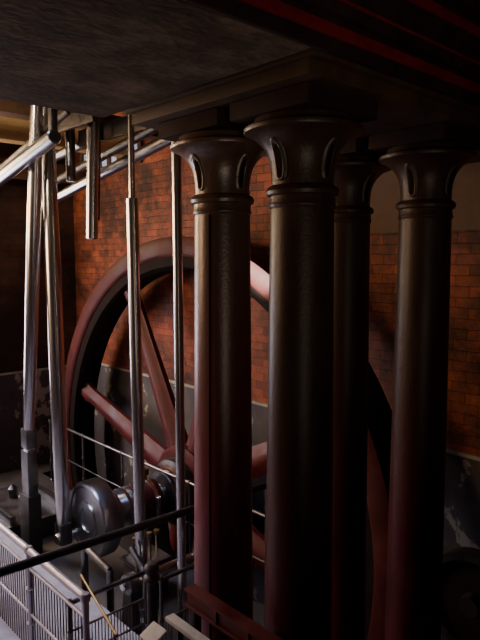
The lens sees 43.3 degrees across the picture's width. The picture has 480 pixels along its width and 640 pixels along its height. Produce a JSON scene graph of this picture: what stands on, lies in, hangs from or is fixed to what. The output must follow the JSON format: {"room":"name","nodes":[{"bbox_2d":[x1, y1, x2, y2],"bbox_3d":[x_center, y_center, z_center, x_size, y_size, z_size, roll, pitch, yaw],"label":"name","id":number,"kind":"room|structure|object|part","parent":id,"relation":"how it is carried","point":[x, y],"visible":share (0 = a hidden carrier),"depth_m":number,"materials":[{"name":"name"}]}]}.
{"room":"steam engine house","nodes":[
{"label":"steam engine house","id":0,"kind":"room"},
{"bbox_2d":[0,142,76,472],"bbox_3d":[-6.416,0.935,9.595,8.150,10.400,0.400,-5,8,-42],"label":"wall","id":1,"kind":"structure","parent":0,"point":[13,194],"depth_m":11.36,"materials":[{"name":"brick"}]},
{"bbox_2d":[0,365,65,375],"bbox_3d":[-4.187,0.987,11.360,2.400,0.040,0.040,-5,8,-42],"label":"trim","id":2,"kind":"structure","parent":1,"relation":"attached to","point":[47,368],"depth_m":11.35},
{"bbox_2d":[0,461,263,639],"bbox_3d":[-1.779,5.076,4.948,8.150,3.100,13.300,-5,8,-42],"label":"floor","id":3,"kind":"structure","parent":0,"point":[69,565],"depth_m":7.76,"materials":[{"name":"concrete"}]},
{"bbox_2d":[0,483,55,537],"bbox_3d":[-3.360,2.832,9.232,1.100,0.500,1.550,-5,8,-42],"label":"crank bedplate","id":4,"kind":"object","parent":3,"relation":"on","point":[9,496],"visible":0.34,"depth_m":8.95,"materials":[{"name":"metal"}]},
{"bbox_2d":[8,484,17,498],"bbox_3d":[-3.546,2.662,9.419,0.140,0.200,0.140,-5,8,-42],"label":"bolt","id":5,"kind":"object","parent":4,"relation":"on","point":[12,490],"depth_m":9.37,"materials":[{"name":"metal"}]},
{"bbox_2d":[19,448,42,553],"bbox_3d":[-2.840,2.443,8.179,0.180,1.485,0.300,-5,8,-42],"label":"block","id":6,"kind":"object","parent":3,"relation":"on","point":[30,499],"visible":0.77,"depth_m":8.08,"materials":[{"name":"metal"}]},
{"bbox_2d":[21,105,42,449],"bbox_3d":[-2.603,-0.544,7.580,0.172,4.588,0.887,-5,7,-39],"label":"rod","id":7,"kind":"object","parent":6,"relation":"on","point":[34,191],"visible":0.84,"depth_m":7.54,"materials":[{"name":"metal"}]},
{"bbox_2d":[81,547,114,614],"bbox_3d":[-1.559,2.928,6.605,0.080,0.839,0.630,-5,8,-42],"label":"pipe","id":8,"kind":"object","parent":3,"relation":"on","point":[109,571],"visible":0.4,"depth_m":6.47,"materials":[{"name":"metal"}]},
{"bbox_2d":[0,482,265,627],"bbox_3d":[-0.874,2.535,4.666,3.251,2.012,0.064,-5,8,-42],"label":"handrail","id":9,"kind":"object","parent":3,"relation":"on","point":[45,557],"visible":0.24,"depth_m":4.42,"materials":[{"name":"metal"}]},
{"bbox_2d":[126,197,146,630],"bbox_3d":[-1.072,1.048,6.401,0.223,4.621,0.234,-5,8,-42],"label":"rod","id":10,"kind":"object","parent":3,"relation":"on","point":[132,212],"visible":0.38,"depth_m":6.33,"materials":[{"name":"metal"}]},
{"bbox_2d":[120,528,171,599],"bbox_3d":[-1.112,2.897,7.152,0.460,0.790,0.410,-5,8,-42],"label":"box","id":11,"kind":"object","parent":3,"relation":"on","point":[154,553],"visible":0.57,"depth_m":7.13,"materials":[{"name":"metal"}]},
{"bbox_3d":[-1.112,2.817,7.144,0.460,0.050,0.410,-5,8,-42],"label":"lid","id":12,"kind":"part","parent":11,"relation":"part of","materials":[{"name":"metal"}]},
{"bbox_2d":[146,531,151,536],"bbox_3d":[-1.072,2.536,7.146,0.070,0.070,0.070,-5,8,-42],"label":"cup","id":13,"kind":"object","parent":11,"relation":"on","point":[149,533],"depth_m":7.12,"materials":[{"name":"gold metal"}]},
{"bbox_2d":[154,528,158,534],"bbox_3d":[-0.998,2.529,7.213,0.070,0.070,0.070,-5,8,-42],"label":"cup","id":14,"kind":"object","parent":11,"relation":"on","point":[156,531],"depth_m":7.19,"materials":[{"name":"gold metal"}]},
{"bbox_2d":[119,467,173,561],"bbox_3d":[-1.280,2.582,8.173,0.330,1.210,0.900,-5,8,-42],"label":"pedestal","id":15,"kind":"object","parent":3,"relation":"on","point":[154,500],"visible":0.45,"depth_m":7.99,"materials":[{"name":"metal"}]},
{"bbox_2d":[54,470,176,556],"bbox_3d":[-1.207,2.441,8.227,2.450,0.960,0.960,-5,8,-42],"label":"crankshaft","id":16,"kind":"object","parent":15,"relation":"on","point":[95,509],"visible":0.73,"depth_m":7.61,"materials":[{"name":"grey metal"}]},
{"bbox_2d":[65,236,391,639],"bbox_3d":[-0.754,2.399,8.641,0.680,7.120,7.120,-5,8,-42],"label":"flywheel","id":17,"kind":"object","parent":16,"relation":"attached to","point":[109,298],"visible":0.39,"depth_m":8.81,"materials":[{"name":"paint"}]},
{"bbox_2d":[145,467,148,478],"bbox_3d":[-1.284,2.075,8.118,0.120,0.190,0.120,-5,8,-42],"label":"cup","id":18,"kind":"object","parent":15,"relation":"on","point":[146,468],"depth_m":8.09,"materials":[{"name":"gold metal"}]},
{"bbox_2d":[48,419,264,564],"bbox_3d":[-1.257,2.579,8.556,0.072,1.140,6.422,-5,8,-42],"label":"railing","id":19,"kind":"object","parent":3,"relation":"on","point":[190,483],"visible":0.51,"depth_m":9.08,"materials":[{"name":"metal"}]},
{"bbox_3d":[-3.406,2.342,10.881,0.072,1.140,0.072,-5,8,-42],"label":"post","id":20,"kind":"part","parent":19,"relation":"part of","materials":[{"name":"metal"}]},
{"bbox_3d":[-2.590,2.432,9.998,0.072,1.140,0.072,-5,8,-42],"label":"post","id":21,"kind":"part","parent":19,"relation":"part of","materials":[{"name":"metal"}]},
{"bbox_3d":[-1.773,2.522,9.114,0.072,1.140,0.072,-5,8,-42],"label":"post","id":22,"kind":"part","parent":19,"relation":"part of","materials":[{"name":"metal"}]},
{"bbox_3d":[-1.257,2.051,8.502,0.045,0.045,6.350,-5,8,-42],"label":"rail","id":23,"kind":"part","parent":19,"relation":"part of","materials":[{"name":"metal"}]},
{"bbox_3d":[-0.655,2.645,7.905,0.072,1.140,0.072,-5,8,-42],"label":"post","id":24,"kind":"part","parent":19,"relation":"part of","materials":[{"name":"metal"}]},
{"bbox_2d":[120,546,193,634],"bbox_3d":[-0.708,2.851,6.487,1.302,1.017,0.515,-4,7,-36],"label":"shaft","id":25,"kind":"object","parent":3,"relation":"on","point":[131,588],"visible":0.34,"depth_m":6.08,"materials":[{"name":"metal"}]},
{"bbox_3d":[-1.055,2.530,6.311,0.080,0.251,0.332,-5,8,-42],"label":"lever","id":26,"kind":"part","parent":25,"relation":"part of","materials":[{"name":"metal"}]},
{"bbox_2d":[158,563,193,639],"bbox_3d":[-0.356,2.837,5.763,1.014,1.190,0.064,-5,8,-42],"label":"railing","id":27,"kind":"object","parent":3,"relation":"on","point":[175,573],"visible":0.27,"depth_m":5.44,"materials":[{"name":"metal"}]},
{"bbox_3d":[-0.705,2.870,5.443,0.064,1.190,0.064,-5,8,-42],"label":"post","id":28,"kind":"part","parent":27,"relation":"part of","materials":[{"name":"metal"}]},
{"bbox_3d":[-0.356,2.674,5.746,0.950,0.019,0.019,-5,8,-42],"label":"rail","id":29,"kind":"part","parent":27,"relation":"part of","materials":[{"name":"metal"}]},
{"bbox_3d":[-0.356,2.285,5.707,0.950,0.040,0.040,-5,8,-42],"label":"rail","id":30,"kind":"part","parent":27,"relation":"part of","materials":[{"name":"metal"}]},
{"bbox_2d":[171,141,186,639],"bbox_3d":[-0.574,0.387,5.790,0.162,6.060,0.162,-5,8,-42],"label":"rod","id":31,"kind":"object","parent":3,"relation":"on","point":[176,159],"visible":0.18,"depth_m":5.78,"materials":[{"name":"metal"}]},
{"bbox_2d":[165,613,209,639],"bbox_3d":[-0.247,2.825,3.950,0.070,1.580,0.700,-5,8,-42],"label":"ledge","id":32,"kind":"object","parent":3,"relation":"on","point":[180,627],"visible":1,"depth_m":4.01,"materials":[{"name":"wood"}]},
{"bbox_2d":[158,107,266,639],"bbox_3d":[-0.121,1.108,4.343,0.708,4.918,0.708,-5,8,-42],"label":"column","id":33,"kind":"structure","parent":3,"relation":"on","point":[222,161],"depth_m":4.09,"materials":[{"name":"metal"}]},
{"bbox_2d":[183,583,282,639],"bbox_3d":[0.075,2.750,3.776,0.100,1.765,1.260,-5,8,-42],"label":"frame","id":34,"kind":"object","parent":3,"relation":"on","point":[200,603],"visible":1,"depth_m":3.87,"materials":[{"name":"red paint"}]},
{"bbox_3d":[-0.307,2.768,4.196,0.060,1.645,0.070,-5,8,-42],"label":"leg","id":35,"kind":"part","parent":34,"relation":"part of","materials":[{"name":"metal"}]},
{"bbox_2d":[230,81,377,639],"bbox_3d":[0.373,1.162,3.808,0.708,4.918,0.708,-5,8,-42],"label":"column","id":36,"kind":"structure","parent":3,"relation":"on","point":[302,129],"depth_m":3.54,"materials":[{"name":"metal"}]},
{"bbox_2d":[123,47,479,163],"bbox_3d":[0.994,-1.514,4.715,3.420,0.220,1.815,-5,8,-42],"label":"entablature","id":37,"kind":"object","parent":36,"relation":"on","point":[402,104],"visible":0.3,"depth_m":3.55,"materials":[{"name":"brown paint"}]},
{"bbox_2d":[0,108,170,238],"bbox_3d":[-0.047,-2.146,5.209,1.480,2.784,11.213,-5,8,-42],"label":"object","id":38,"kind":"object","parent":37,"relation":"on","point":[56,122],"depth_m":6.80,"materials":[{"name":"metal"}]},
{"bbox_2d":[42,107,71,545],"bbox_3d":[-2.314,0.025,7.570,0.210,5.705,0.370,-5,8,-42],"label":"rod","id":39,"kind":"object","parent":38,"relation":"attached to","point":[53,279],"visible":0.83,"depth_m":7.52,"materials":[{"name":"metal"}]},
{"bbox_3d":[-2.057,-2.289,6.947,0.040,0.250,1.500,-5,8,-42],"label":"link plate","id":40,"kind":"part","parent":38,"relation":"part of","materials":[{"name":"metal"}]},
{"bbox_3d":[-1.386,-2.144,6.762,0.040,0.200,1.700,-5,8,-42],"label":"link plate","id":41,"kind":"part","parent":38,"relation":"part of","materials":[{"name":"metal"}]},
{"bbox_3d":[1.010,-1.506,4.713,3.380,0.045,1.720,-5,8,-42],"label":"moulding","id":42,"kind":"part","parent":37,"relation":"part of","materials":[{"name":"brown paint"}]},
{"bbox_2d":[331,138,390,639],"bbox_3d":[0.902,1.013,5.279,0.708,4.918,0.708,-5,8,-42],"label":"column","id":43,"kind":"structure","parent":3,"relation":"on","point":[357,168],"depth_m":5.05,"materials":[{"name":"metal"}]},
{"bbox_2d":[368,122,479,639],"bbox_3d":[1.397,1.067,4.745,0.708,4.918,0.708,-5,8,-42],"label":"column","id":44,"kind":"structure","parent":3,"relation":"on","point":[426,161],"depth_m":4.52,"materials":[{"name":"metal"}]},
{"bbox_2d":[441,547,479,639],"bbox_3d":[2.184,2.763,5.549,0.410,1.380,0.960,-5,8,-42],"label":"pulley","id":45,"kind":"object","parent":3,"relation":"on","point":[460,614],"visible":0.78,"depth_m":5.53,"materials":[{"name":"metal"}]},
{"bbox_3d":[-4.102,3.140,6.496,3.480,0.440,7.600,-5,8,-42],"label":"trim","id":46,"kind":"structure","parent":3,"relation":"on","visible":0},
{"bbox_2d":[0,531,25,566],"bbox_3d":[-2.902,2.802,7.344,0.337,0.060,0.913,-5,8,-42],"label":"plate","id":47,"kind":"object","parent":46,"relation":"on","point":[3,538],"depth_m":7.31,"materials":[{"name":"metal"}]},
{"bbox_2d":[1,570,26,605],"bbox_3d":[-2.307,2.890,6.482,0.273,0.060,0.713,-5,8,-42],"label":"plate","id":48,"kind":"object","parent":46,"relation":"on","point":[22,570],"depth_m":6.52,"materials":[{"name":"metal"}]},
{"bbox_2d":[0,585,27,639],"bbox_3d":[-2.337,2.941,5.982,0.360,0.060,1.098,-5,8,-42],"label":"plate","id":49,"kind":"object","parent":46,"relation":"on","point":[7,632],"depth_m":5.81,"materials":[{"name":"metal"}]},
{"bbox_2d":[36,622,51,639],"bbox_3d":[-1.891,2.971,5.679,0.115,0.060,0.346,-5,8,-42],"label":"plate","id":50,"kind":"object","parent":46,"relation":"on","point":[36,622],"depth_m":5.64,"materials":[{"name":"metal"}]},
{"bbox_2d":[34,575,67,639],"bbox_3d":[-1.957,2.926,6.128,0.318,0.060,1.300,-5,8,-42],"label":"plate","id":51,"kind":"object","parent":46,"relation":"on","point":[34,575],"depth_m":6.04,"materials":[{"name":"metal"}]},
{"bbox_2d":[32,565,76,598],"bbox_3d":[-2.030,2.880,6.581,0.090,0.060,0.911,-5,8,-42],"label":"plate","id":52,"kind":"object","parent":46,"relation":"on","point":[46,575],"depth_m":6.56,"materials":[{"name":"metal"}]},
{"bbox_2d":[0,522,91,639],"bbox_3d":[-2.499,2.387,5.989,0.100,1.040,4.100,-5,8,-42],"label":"railing","id":53,"kind":"object","parent":52,"relation":"on","point":[84,596],"visible":0.96,"depth_m":5.15,"materials":[{"name":"metal"}]},
{"bbox_3d":[-2.499,2.486,5.999,0.030,0.030,4.000,-5,8,-42],"label":"rail","id":54,"kind":"part","parent":53,"relation":"part of","materials":[{"name":"metal"}]},
{"bbox_3d":[-1.822,2.461,5.257,0.100,1.040,0.100,-5,8,-42],"label":"post","id":55,"kind":"part","parent":53,"relation":"part of","materials":[{"name":"metal"}]},
{"bbox_3d":[-2.499,2.069,5.957,0.030,0.030,4.000,-5,8,-42],"label":"rail","id":56,"kind":"part","parent":53,"relation":"part of","materials":[{"name":"metal"}]},
{"bbox_3d":[-2.499,1.909,5.940,0.062,0.062,4.000,-5,8,-42],"label":"rail","id":57,"kind":"part","parent":53,"relation":"part of","materials":[{"name":"metal"}]},
{"bbox_3d":[-1.145,2.536,4.524,0.100,1.040,0.100,-5,8,-42],"label":"post","id":58,"kind":"part","parent":53,"relation":"part of","materials":[{"name":"metal"}]},
{"bbox_2d":[72,609,80,639],"bbox_3d":[-1.593,2.958,5.806,0.223,0.060,0.493,-5,8,-42],"label":"plate","id":59,"kind":"object","parent":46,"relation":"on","point":[72,609],"depth_m":5.78,"materials":[{"name":"metal"}]},
{"bbox_2d":[89,597,142,639],"bbox_3d":[-1.344,2.957,5.816,0.344,0.060,0.946,-5,8,-42],"label":"plate","id":60,"kind":"object","parent":46,"relation":"on","point":[94,612],"depth_m":5.79,"materials":[{"name":"metal"}]},
{"bbox_2d":[80,574,117,639],"bbox_3d":[-1.137,2.618,4.854,0.027,0.811,1.054,-3,7,-28],"label":"stair handrail","id":61,"kind":"object","parent":60,"relation":"on","point":[83,581],"visible":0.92,"depth_m":4.76,"materials":[{"name":"gold metal"}]},
{"bbox_3d":[-1.375,2.603,5.302,0.024,0.750,0.024,-5,8,-42],"label":"post","id":62,"kind":"part","parent":61,"relation":"part of","materials":[{"name":"metal"}]},
{"bbox_2d":[66,568,147,639],"bbox_3d":[-1.115,2.611,5.174,0.794,0.760,0.064,-5,8,-42],"label":"railing","id":63,"kind":"object","parent":60,"relation":"on","point":[141,573],"visible":0.67,"depth_m":5.24,"materials":[{"name":"metal"}]},
{"bbox_3d":[-1.384,2.635,4.929,0.064,0.760,0.064,-5,8,-42],"label":"post","id":64,"kind":"part","parent":63,"relation":"part of","materials":[{"name":"metal"}]},
{"bbox_3d":[-1.115,2.272,5.140,0.730,0.040,0.040,-5,8,-42],"label":"rail","id":65,"kind":"part","parent":63,"relation":"part of","materials":[{"name":"metal"}]},
{"bbox_3d":[-1.115,2.516,5.165,0.730,0.019,0.019,-5,8,-42],"label":"rail","id":66,"kind":"part","parent":63,"relation":"part of","materials":[{"name":"metal"}]},
{"bbox_3d":[-1.115,2.745,5.188,0.730,0.019,0.019,-5,8,-42],"label":"rail","id":67,"kind":"part","parent":63,"relation":"part of","materials":[{"name":"metal"}]},
{"bbox_3d":[-0.847,2.586,5.420,0.064,0.760,0.064,-5,8,-42],"label":"post","id":68,"kind":"part","parent":63,"relation":"part of","materials":[{"name":"metal"}]},
{"bbox_2d":[144,561,159,625],"bbox_3d":[-0.711,2.481,4.920,0.140,1.070,0.140,-5,8,-42],"label":"newel post","id":69,"kind":"object","parent":60,"relation":"on","point":[151,568],"visible":0.96,"depth_m":4.86,"materials":[{"name":"metal"}]},
{"bbox_2d":[139,621,166,639],"bbox_3d":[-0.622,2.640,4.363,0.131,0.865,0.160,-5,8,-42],"label":"card","id":70,"kind":"object","parent":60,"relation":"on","point":[154,631],"visible":1,"depth_m":4.32,"materials":[{"name":"paper"}]},
{"bbox_2d":[0,0,310,117],"bbox_3d":[-2.041,-1.409,1.999,4.680,0.400,1.940,-5,8,-42],"label":"ceiling","id":71,"kind":"structure","parent":0,"point":[99,58],"depth_m":2.93,"materials":[{"name":"black wood"}]},
{"bbox_2d":[73,111,479,639],"bbox_3d":[1.300,1.145,7.531,0.400,10.400,13.900,-5,8,-42],"label":"wall","id":72,"kind":"structure","parent":0,"point":[153,176],"depth_m":8.57,"materials":[{"name":"brick"}]},
{"bbox_2d":[0,99,158,139],"bbox_3d":[-4.006,-2.581,6.604,8.148,0.200,0.280,-5,8,-42],"label":"roof beam","id":73,"kind":"structure","parent":72,"relation":"attached to","point":[10,109],"depth_m":7.61,"materials":[{"name":"brown wood"}]},
{"bbox_2d":[84,144,136,166],"bbox_3d":[-2.307,-2.901,10.751,0.020,0.300,1.900,-5,8,-42],"label":"window","id":74,"kind":"structure","parent":72,"relation":"in","point":[104,163],"depth_m":10.84,"materials":[{"name":"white glass"}]},
{"bbox_2d":[79,141,142,167],"bbox_3d":[-2.329,-2.899,10.730,0.040,0.440,2.080,-5,8,-42],"label":"trim","id":75,"kind":"structure","parent":72,"relation":"attached to","point":[81,156],"depth_m":10.71,"materials":[{"name":"brown wood"}]},
{"bbox_2d":[101,363,479,460],"bbox_3d":[1.206,1.257,7.319,0.040,0.040,13.300,-5,8,-42],"label":"trim","id":76,"kind":"structure","parent":72,"relation":"attached to","point":[450,451],"depth_m":8.26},
{"bbox_2d":[181,0,479,107],"bbox_3d":[-0.039,-1.747,2.353,8.148,1.000,0.189,-5,8,-42],"label":"ceiling","id":77,"kind":"structure","parent":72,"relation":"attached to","point":[434,45],"depth_m":3.21,"materials":[{"name":"black paint"}]},
{"bbox_3d":[-0.050,-1.477,2.392,8.148,0.015,0.010,-5,8,-42],"label":"red moulding","id":78,"kind":"part","parent":77,"relation":"part of","materials":[{"name":"paint"}]},
{"bbox_3d":[-0.047,-1.658,2.370,8.148,0.060,0.018,-5,8,-42],"label":"red moulding","id":79,"kind":"part","parent":77,"relation":"part of","materials":[{"name":"paint"}]},
{"bbox_3d":[-0.044,-1.986,2.334,8.148,0.520,0.174,-5,8,-42],"label":"crown","id":80,"kind":"part","parent":77,"relation":"part of","materials":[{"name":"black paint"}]},
{"bbox_2d":[370,162,479,233],"bbox_3d":[3.511,-1.207,4.556,0.030,0.920,6.500,-5,8,-42],"label":"trim","id":81,"kind":"structure","parent":72,"relation":"attached to","point":[385,192],"depth_m":6.04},
{"bbox_3d":[-4.926,0.295,1.553,0.400,7.500,14.100,-5,8,-42],"label":"wall","id":82,"kind":"structure","parent":0,"visible":0},
{"bbox_2d":[0,157,85,183],"bbox_3d":[-5.923,-2.439,8.670,8.088,0.300,0.280,-5,8,-42],"label":"roof beam","id":83,"kind":"structure","parent":82,"relation":"attached to","point":[60,168],"depth_m":10.89,"materials":[{"name":"brown wood"}]},
{"bbox_2d":[0,116,127,157],"bbox_3d":[-4.908,-2.795,7.524,8.088,0.600,0.280,-5,8,-42],"label":"roof beam","id":84,"kind":"structure","parent":82,"relation":"attached to","point":[12,130],"depth_m":8.91,"materials":[{"name":"brown wood"}]}
]}

